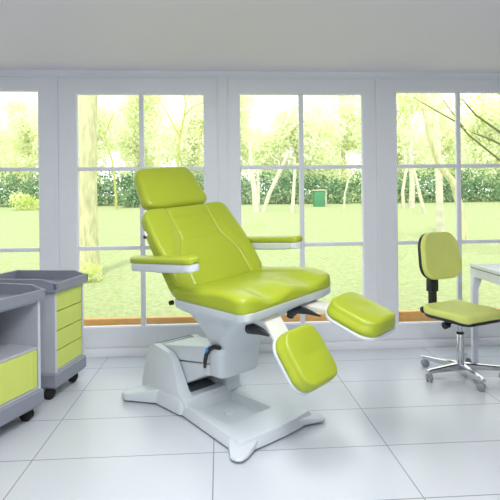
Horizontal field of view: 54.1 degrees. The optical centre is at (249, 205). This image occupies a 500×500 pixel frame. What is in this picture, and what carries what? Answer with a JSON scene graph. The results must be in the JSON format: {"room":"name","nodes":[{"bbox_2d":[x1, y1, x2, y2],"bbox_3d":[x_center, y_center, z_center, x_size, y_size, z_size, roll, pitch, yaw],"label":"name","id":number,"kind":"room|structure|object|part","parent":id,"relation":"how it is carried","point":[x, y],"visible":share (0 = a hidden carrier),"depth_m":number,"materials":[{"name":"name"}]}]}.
{"room":"podiatry treatment room","nodes":[
{"label":"podiatry treatment room","id":0,"kind":"room"},
{"bbox_2d":[0,345,499,499],"bbox_3d":[0.541,1.354,1.181,8.000,0.120,6.690,-1,0,-4],"label":"floor","id":1,"kind":"structure","parent":0,"point":[387,432],"depth_m":2.69,"materials":[{"name":"white tile"}]},
{"bbox_2d":[0,283,46,426],"bbox_3d":[-1.611,0.906,2.901,0.584,0.822,0.488,-1,0,17],"label":"trolley","id":2,"kind":"object","parent":1,"relation":"on","point":[21,391],"visible":1,"depth_m":2.97,"materials":[{"name":"grey plastic"}]},
{"bbox_3d":[-1.528,0.999,2.876,0.348,0.229,0.388,-1,0,17],"label":"drawer","id":3,"kind":"part","parent":2,"relation":"part of","materials":[{"name":"paint"}]},
{"bbox_2d":[0,343,36,362],"bbox_3d":[-1.605,0.875,2.899,0.502,0.016,0.392,-1,0,17],"label":"shelf","id":4,"kind":"object","parent":2,"relation":"attached to","point":[9,352],"depth_m":2.93,"materials":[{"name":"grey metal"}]},
{"bbox_2d":[0,283,46,310],"bbox_3d":[-1.615,0.539,2.901,0.584,0.087,0.488,-1,0,17],"label":"tray","id":5,"kind":"object","parent":2,"relation":"on","point":[12,295],"depth_m":2.99,"materials":[{"name":"grey plastic"}]},
{"bbox_3d":[-1.314,0.997,2.994,0.009,0.229,0.034,-1,0,17],"label":"grip rail","id":6,"kind":"part","parent":2,"relation":"part of","materials":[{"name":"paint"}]},
{"bbox_2d":[0,270,87,399],"bbox_3d":[-1.545,0.906,3.529,0.584,0.822,0.472,-1,0,7],"label":"trolley","id":7,"kind":"object","parent":1,"relation":"on","point":[63,357],"visible":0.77,"depth_m":3.41,"materials":[{"name":"grey plastic"}]},
{"bbox_2d":[0,270,87,292],"bbox_3d":[-1.549,0.538,3.529,0.584,0.087,0.472,-1,0,7],"label":"tray","id":8,"kind":"object","parent":7,"relation":"on","point":[55,281],"depth_m":3.65,"materials":[{"name":"grey plastic"}]},
{"bbox_3d":[-1.463,0.657,3.519,0.348,0.122,0.372,-1,0,7],"label":"drawer","id":9,"kind":"part","parent":7,"relation":"part of","materials":[{"name":"paint"}]},
{"bbox_3d":[-1.461,0.787,3.519,0.348,0.126,0.372,-1,0,7],"label":"drawer","id":10,"kind":"part","parent":7,"relation":"part of","materials":[{"name":"paint"}]},
{"bbox_3d":[-1.460,0.919,3.519,0.348,0.127,0.372,-1,0,7],"label":"drawer","id":11,"kind":"part","parent":7,"relation":"part of","materials":[{"name":"paint"}]},
{"bbox_3d":[-1.458,1.051,3.519,0.348,0.124,0.372,-1,0,7],"label":"drawer","id":12,"kind":"part","parent":7,"relation":"part of","materials":[{"name":"paint"}]},
{"bbox_3d":[-1.273,0.655,3.665,0.009,0.122,0.034,-1,0,7],"label":"grip rail","id":13,"kind":"part","parent":7,"relation":"part of","materials":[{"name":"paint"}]},
{"bbox_3d":[-1.272,0.785,3.665,0.009,0.126,0.034,-1,0,7],"label":"grip rail","id":14,"kind":"part","parent":7,"relation":"part of","materials":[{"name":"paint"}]},
{"bbox_3d":[-1.269,1.049,3.665,0.009,0.124,0.034,-1,0,7],"label":"grip rail","id":15,"kind":"part","parent":7,"relation":"part of","materials":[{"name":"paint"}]},
{"bbox_2d":[122,167,395,461],"bbox_3d":[-0.041,0.505,2.944,0.940,1.591,1.714,-1,0,-44],"label":"chair","id":16,"kind":"object","parent":1,"relation":"on","point":[214,272],"visible":1,"depth_m":2.95,"materials":[{"name":"green leather"}]},
{"bbox_3d":[-0.502,0.353,2.829,0.097,0.092,0.630,-1,0,-44],"label":"armrest","id":17,"kind":"part","parent":16,"relation":"part of","materials":[{"name":"white plastic"}]},
{"bbox_3d":[-0.320,0.945,3.239,0.260,0.183,0.566,-1,0,-44],"label":"lift arm","id":18,"kind":"part","parent":16,"relation":"part of","materials":[{"name":"white plastic"}]},
{"bbox_3d":[-0.311,1.071,3.231,0.250,0.206,0.490,-1,0,-44],"label":"lift arm","id":19,"kind":"part","parent":16,"relation":"part of","materials":[{"name":"white plastic"}]},
{"bbox_2d":[141,202,261,292],"bbox_3d":[-0.308,0.256,3.233,0.743,0.569,0.412,-1,0,-44],"label":"backrest cushion","id":20,"kind":"object","parent":16,"relation":"on","point":[210,232],"depth_m":3.19,"materials":[{"name":"leather"}]},
{"bbox_3d":[-0.230,0.901,2.918,0.133,0.156,0.035,-1,0,33],"label":"release lever","id":21,"kind":"part","parent":16,"relation":"part of","materials":[{"name":"black plastic"}]},
{"bbox_3d":[-0.049,1.261,2.958,0.610,0.056,0.666,-1,0,-44],"label":"plate","id":22,"kind":"part","parent":16,"relation":"part of","materials":[{"name":"white plastic"}]},
{"bbox_2d":[173,266,329,314],"bbox_3d":[0.015,0.475,2.916,0.758,0.176,0.650,-1,0,-44],"label":"seat cushion","id":23,"kind":"object","parent":16,"relation":"on","point":[212,290],"depth_m":2.77,"materials":[{"name":"leather"}]},
{"bbox_3d":[0.045,0.649,2.545,0.060,0.060,0.151,-1,0,-44],"label":"leg lever","id":24,"kind":"part","parent":16,"relation":"part of","materials":[{"name":"black plastic"}]},
{"bbox_3d":[0.131,0.271,3.370,0.096,0.083,0.570,-1,0,-44],"label":"armrest","id":25,"kind":"part","parent":16,"relation":"part of","materials":[{"name":"white plastic"}]},
{"bbox_3d":[0.301,0.606,2.752,0.056,0.082,0.246,-1,0,-44],"label":"leg lever","id":26,"kind":"part","parent":16,"relation":"part of","materials":[{"name":"black plastic"}]},
{"bbox_2d":[418,232,499,391],"bbox_3d":[1.555,0.746,3.682,0.603,1.071,0.618,-1,0,-27],"label":"swivel chair","id":27,"kind":"object","parent":1,"relation":"on","point":[439,257],"visible":1,"depth_m":3.76,"materials":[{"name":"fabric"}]},
{"bbox_3d":[1.461,0.669,3.920,0.064,0.370,0.030,-1,0,-27],"label":"post","id":28,"kind":"part","parent":27,"relation":"part of","materials":[{"name":"black plastic"}]},
{"bbox_3d":[1.481,1.205,3.806,0.052,0.049,0.315,-1,0,-41],"label":"arm","id":29,"kind":"part","parent":27,"relation":"part of","materials":[{"name":"metal"}]},
{"bbox_2d":[420,232,461,279],"bbox_3d":[1.508,0.394,3.886,0.411,0.368,0.111,-1,0,-27],"label":"backrest cushion","id":30,"kind":"object","parent":27,"relation":"on","point":[440,258],"depth_m":3.86,"materials":[{"name":"fabric"}]},
{"bbox_3d":[1.438,1.205,3.626,0.315,0.049,0.052,-1,0,-23],"label":"arm","id":31,"kind":"part","parent":27,"relation":"part of","materials":[{"name":"metal"}]},
{"bbox_3d":[1.489,0.886,3.655,0.135,0.061,0.056,-1,0,-27],"label":"height lever","id":32,"kind":"part","parent":27,"relation":"part of","materials":[{"name":"black plastic"}]},
{"bbox_2d":[423,300,499,324],"bbox_3d":[1.586,0.792,3.673,0.450,0.079,0.430,-1,0,-27],"label":"seat cushion","id":33,"kind":"object","parent":27,"relation":"on","point":[457,312],"depth_m":3.57,"materials":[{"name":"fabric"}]},
{"bbox_3d":[1.665,1.203,3.821,0.052,0.049,0.315,-1,0,31],"label":"arm","id":34,"kind":"part","parent":27,"relation":"part of","materials":[{"name":"metal"}]},
{"bbox_3d":[1.596,1.204,3.530,0.052,0.049,0.315,-1,0,-5],"label":"arm","id":35,"kind":"part","parent":27,"relation":"part of","materials":[{"name":"metal"}]},
{"bbox_3d":[1.737,1.202,3.650,0.315,0.049,0.052,-1,0,13],"label":"arm","id":36,"kind":"part","parent":27,"relation":"part of","materials":[{"name":"metal"}]},
{"bbox_2d":[470,264,499,362],"bbox_3d":[2.287,0.876,3.675,0.950,0.800,0.720,-1,0,1],"label":"side table","id":37,"kind":"object","parent":1,"relation":"on","point":[478,272],"visible":0.92,"depth_m":3.99,"materials":[{"name":"white paint"}]},
{"bbox_3d":[1.855,0.928,4.005,0.070,0.705,0.070,-1,0,1],"label":"leg","id":38,"kind":"part","parent":37,"relation":"part of","materials":[{"name":"white paint"}]},
{"bbox_2d":[0,0,499,72],"bbox_3d":[0.513,-1.301,1.181,8.000,0.200,6.690,-1,0,-4],"label":"ceiling","id":39,"kind":"structure","parent":0,"point":[167,35],"depth_m":3.43,"materials":[{"name":"paint"}]},
{"bbox_2d":[0,74,499,339],"bbox_3d":[0.320,0.049,4.454,8.000,2.495,0.130,-1,0,-4],"label":"wall","id":40,"kind":"structure","parent":0,"point":[221,79],"depth_m":4.35,"materials":[{"name":"white paint"}]},
{"bbox_2d":[0,77,55,269],"bbox_3d":[-2.477,0.095,4.246,1.576,2.423,0.044,-1,0,-4],"label":"window","id":41,"kind":"structure","parent":40,"relation":"in","point":[44,86],"depth_m":4.27,"materials":[{"name":"white paint"}]},
{"bbox_2d":[58,77,218,348],"bbox_3d":[-0.974,0.079,4.341,1.396,2.423,0.044,-1,0,-4],"label":"window","id":42,"kind":"structure","parent":40,"relation":"in","point":[69,88],"depth_m":4.31,"materials":[{"name":"white paint"}]},
{"bbox_2d":[0,69,499,76],"bbox_3d":[0.311,-1.183,4.380,8.000,0.030,0.021,-1,0,-4],"label":"trim","id":43,"kind":"structure","parent":40,"relation":"attached to","point":[2,71],"depth_m":4.35,"materials":[{"name":"white paint"}]},
{"bbox_2d":[84,337,499,356],"bbox_3d":[0.338,1.264,4.376,8.000,0.066,0.029,-1,0,-4],"label":"baseboard","id":44,"kind":"structure","parent":40,"relation":"attached to","point":[483,341],"depth_m":4.41,"materials":[{"name":"white paint"}]},
{"bbox_2d":[84,308,499,325],"bbox_3d":[0.325,1.152,4.559,8.000,0.290,0.060,-1,0,-4],"label":"trim","id":45,"kind":"structure","parent":40,"relation":"attached to","point":[404,315],"depth_m":4.47,"materials":[{"name":"brown wood"}]},
{"bbox_2d":[227,78,377,343],"bbox_3d":[0.479,0.063,4.433,1.355,2.423,0.044,-1,0,-4],"label":"window","id":46,"kind":"structure","parent":40,"relation":"in","point":[364,88],"depth_m":4.43,"materials":[{"name":"white paint"}]},
{"bbox_2d":[380,79,499,339],"bbox_3d":[1.953,0.048,4.526,1.537,2.423,0.044,-1,0,-4],"label":"window","id":47,"kind":"structure","parent":40,"relation":"in","point":[389,88],"depth_m":4.47,"materials":[{"name":"white paint"}]},
{"label":"outside","id":48,"kind":"structure","parent":0,"visible":0},
{"bbox_2d":[0,193,499,317],"bbox_3d":[0.591,0.234,22.382,84.000,2.266,35.400,-1,0,-4],"label":"ground","id":49,"kind":"structure","parent":48,"point":[118,293],"depth_m":10.71,"materials":[{"name":"green plant"}]},
{"bbox_2d":[0,110,13,185],"bbox_3d":[-17.620,-3.661,29.510,5.275,7.445,4.613,-1,0,8],"label":"leafy tree","id":50,"kind":"object","parent":49,"relation":"on","point":[2,134],"visible":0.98,"depth_m":30.44,"materials":[{"name":"green plant"}]},
{"bbox_2d":[0,92,38,194],"bbox_3d":[-15.661,-5.031,34.896,6.694,9.440,4.268,-1,0,12],"label":"leafy tree","id":51,"kind":"object","parent":49,"relation":"on","point":[24,140],"visible":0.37,"depth_m":34.32,"materials":[{"name":"green plant"}]},
{"bbox_2d":[7,191,38,210],"bbox_3d":[-10.752,-0.181,23.875,1.915,1.289,1.102,-1,0,-4],"label":"shrub","id":52,"kind":"object","parent":49,"relation":"on","point":[25,201],"visible":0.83,"depth_m":23.73,"materials":[{"name":"green plant"}]},
{"bbox_2d":[25,95,123,194],"bbox_3d":[-10.588,-4.101,29.594,5.773,8.174,4.183,-1,0,-4],"label":"leafy tree","id":53,"kind":"object","parent":49,"relation":"on","point":[102,150],"visible":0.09,"depth_m":29.96,"materials":[{"name":"green plant"}]},
{"bbox_2d":[79,95,102,277],"bbox_3d":[-2.679,-0.882,8.148,0.460,4.393,0.438,-1,0,-4],"label":"tree","id":54,"kind":"object","parent":49,"relation":"on","point":[88,213],"visible":0.48,"depth_m":8.03,"materials":[{"name":"grey plant"}]},
{"bbox_2d":[80,261,104,281],"bbox_3d":[-2.655,1.040,7.674,0.708,0.365,0.362,-1,0,-4],"label":"tuft","id":55,"kind":"object","parent":49,"relation":"on","point":[91,273],"visible":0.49,"depth_m":7.67,"materials":[{"name":"green plant"}]},
{"bbox_2d":[97,113,117,209],"bbox_3d":[-6.905,-2.084,23.613,0.986,4.878,0.124,-1,0,-4],"label":"forked tree","id":56,"kind":"object","parent":49,"relation":"on","point":[102,131],"visible":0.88,"depth_m":23.59,"materials":[{"name":"beige plant"}]},
{"bbox_2d":[117,186,139,207],"bbox_3d":[-5.730,-0.490,25.437,2.265,1.456,1.336,-1,0,-4],"label":"shrub","id":57,"kind":"object","parent":49,"relation":"on","point":[134,196],"visible":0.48,"depth_m":25.20,"materials":[{"name":"green plant"}]},
{"bbox_2d":[99,95,173,187],"bbox_3d":[-8.603,-4.953,35.493,6.232,9.223,4.189,-1,0,-4],"label":"leafy tree","id":58,"kind":"object","parent":49,"relation":"on","point":[127,138],"visible":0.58,"depth_m":34.95,"materials":[{"name":"green plant"}]},
{"bbox_2d":[147,96,203,190],"bbox_3d":[-3.529,-4.229,30.217,5.824,8.281,4.570,-1,0,-4],"label":"leafy tree","id":59,"kind":"object","parent":49,"relation":"on","point":[189,144],"visible":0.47,"depth_m":29.34,"materials":[{"name":"green plant"}]},
{"bbox_2d":[151,95,203,166],"bbox_3d":[-1.650,-0.994,12.198,1.252,4.121,1.211,-1,0,32],"label":"forked tree","id":60,"kind":"object","parent":49,"relation":"on","point":[184,109],"visible":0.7,"depth_m":12.03,"materials":[{"name":"green plant"}]},
{"bbox_2d":[202,95,277,196],"bbox_3d":[-0.824,-4.894,36.182,6.480,9.518,4.136,-1,0,-1],"label":"leafy tree","id":61,"kind":"object","parent":49,"relation":"on","point":[246,130],"visible":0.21,"depth_m":35.67,"materials":[{"name":"green plant"}]},
{"bbox_2d":[0,168,499,207],"bbox_3d":[0.336,-0.994,27.693,39.900,2.808,2.339,-1,0,-4],"label":"hedge","id":62,"kind":"object","parent":49,"relation":"on","point":[104,188],"visible":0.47,"depth_m":27.65,"materials":[{"name":"green plant"}]},
{"bbox_2d":[248,139,259,211],"bbox_3d":[0.184,-1.294,22.056,0.540,3.425,0.304,-1,0,-4],"label":"birch tree","id":63,"kind":"object","parent":49,"relation":"on","point":[255,188],"visible":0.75,"depth_m":21.98,"materials":[{"name":"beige plant"}]},
{"bbox_2d":[262,154,288,210],"bbox_3d":[1.115,-0.956,22.115,1.328,2.771,0.190,-1,0,-4],"label":"leaning tree","id":64,"kind":"object","parent":49,"relation":"on","point":[279,172],"visible":0.84,"depth_m":22.05,"materials":[{"name":"beige plant"}]},
{"bbox_2d":[290,157,295,212],"bbox_3d":[1.854,-0.831,21.160,0.290,2.581,0.190,-1,0,-4],"label":"birch","id":65,"kind":"object","parent":49,"relation":"on","point":[292,210],"visible":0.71,"depth_m":21.11,"materials":[{"name":"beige plant"}]},
{"bbox_2d":[246,95,346,200],"bbox_3d":[2.827,-4.219,30.747,6.214,8.655,4.254,-1,0,-4],"label":"leafy tree","id":66,"kind":"object","parent":49,"relation":"on","point":[284,130],"visible":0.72,"depth_m":29.91,"materials":[{"name":"green plant"}]},
{"bbox_2d":[312,190,326,206],"bbox_3d":[3.560,-0.363,25.075,0.720,0.910,0.480,-1,0,-4],"label":"box","id":67,"kind":"object","parent":49,"relation":"on","point":[319,196],"visible":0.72,"depth_m":24.87,"materials":[{"name":"green paint"}]},
{"bbox_3d":[3.870,-0.336,25.085,0.100,0.850,0.140,-1,0,-4],"label":"post","id":68,"kind":"part","parent":67,"relation":"part of","materials":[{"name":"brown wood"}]},
{"bbox_2d":[308,95,360,196],"bbox_3d":[6.987,-4.771,36.778,6.246,10.643,4.247,-1,0,-4],"label":"leafy tree","id":69,"kind":"object","parent":49,"relation":"on","point":[350,116],"visible":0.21,"depth_m":36.21,"materials":[{"name":"green plant"}]},
{"bbox_2d":[343,169,357,209],"bbox_3d":[4.694,-0.719,22.842,0.768,2.097,0.095,-1,0,-4],"label":"sapling","id":70,"kind":"object","parent":49,"relation":"on","point":[356,169],"visible":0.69,"depth_m":22.80,"materials":[{"name":"beige plant"}]},
{"bbox_2d":[350,93,445,199],"bbox_3d":[9.447,-3.973,31.307,5.990,8.330,4.078,-1,0,-4],"label":"leafy tree","id":71,"kind":"object","parent":49,"relation":"on","point":[406,106],"visible":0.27,"depth_m":30.81,"materials":[{"name":"green plant"}]},
{"bbox_2d":[401,148,407,207],"bbox_3d":[7.402,-1.256,23.515,0.330,3.054,0.171,-1,0,-4],"label":"birch tree","id":72,"kind":"object","parent":49,"relation":"on","point":[404,150],"visible":0.85,"depth_m":23.46,"materials":[{"name":"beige plant"}]},
{"bbox_2d":[408,136,414,207],"bbox_3d":[7.810,-1.566,23.741,0.340,3.642,0.304,-1,0,-4],"label":"birch tree","id":73,"kind":"object","parent":49,"relation":"on","point":[411,204],"visible":0.78,"depth_m":23.65,"materials":[{"name":"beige plant"}]},
{"bbox_2d":[407,149,425,212],"bbox_3d":[6.990,-0.951,20.483,0.836,2.868,0.152,-1,0,-4],"label":"sapling","id":74,"kind":"object","parent":49,"relation":"on","point":[409,154],"visible":0.85,"depth_m":20.43,"materials":[{"name":"beige plant"}]},
{"bbox_2d":[396,93,468,245],"bbox_3d":[4.125,-1.323,11.725,1.817,4.804,1.091,-1,0,-4],"label":"leaning tree","id":75,"kind":"object","parent":49,"relation":"on","point":[435,153],"visible":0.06,"depth_m":11.24,"materials":[{"name":"grey plant"}]},
{"bbox_2d":[401,93,468,194],"bbox_3d":[13.763,-5.114,37.213,6.742,8.988,4.266,-1,0,16],"label":"leafy tree","id":76,"kind":"object","parent":49,"relation":"on","point":[449,146],"visible":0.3,"depth_m":36.11,"materials":[{"name":"green plant"}]},
{"bbox_2d":[433,93,444,231],"bbox_3d":[5.147,-1.412,13.353,0.310,4.689,0.247,-1,0,-4],"label":"birch tree","id":77,"kind":"object","parent":49,"relation":"on","point":[440,222],"visible":0.65,"depth_m":13.28,"materials":[{"name":"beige plant"}]},
{"bbox_2d":[413,93,499,160],"bbox_3d":[5.177,-1.287,9.492,4.092,4.945,1.171,-1,0,8],"label":"spreading tree","id":78,"kind":"object","parent":49,"relation":"on","point":[477,96],"visible":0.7,"depth_m":9.38,"materials":[{"name":"green plant"}]},
{"bbox_2d":[460,94,499,197],"bbox_3d":[16.036,-3.748,31.658,5.484,6.899,3.978,-1,0,-4],"label":"leafy tree","id":79,"kind":"object","parent":49,"relation":"on","point":[476,154],"visible":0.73,"depth_m":30.78,"materials":[{"name":"green plant"}]}
]}

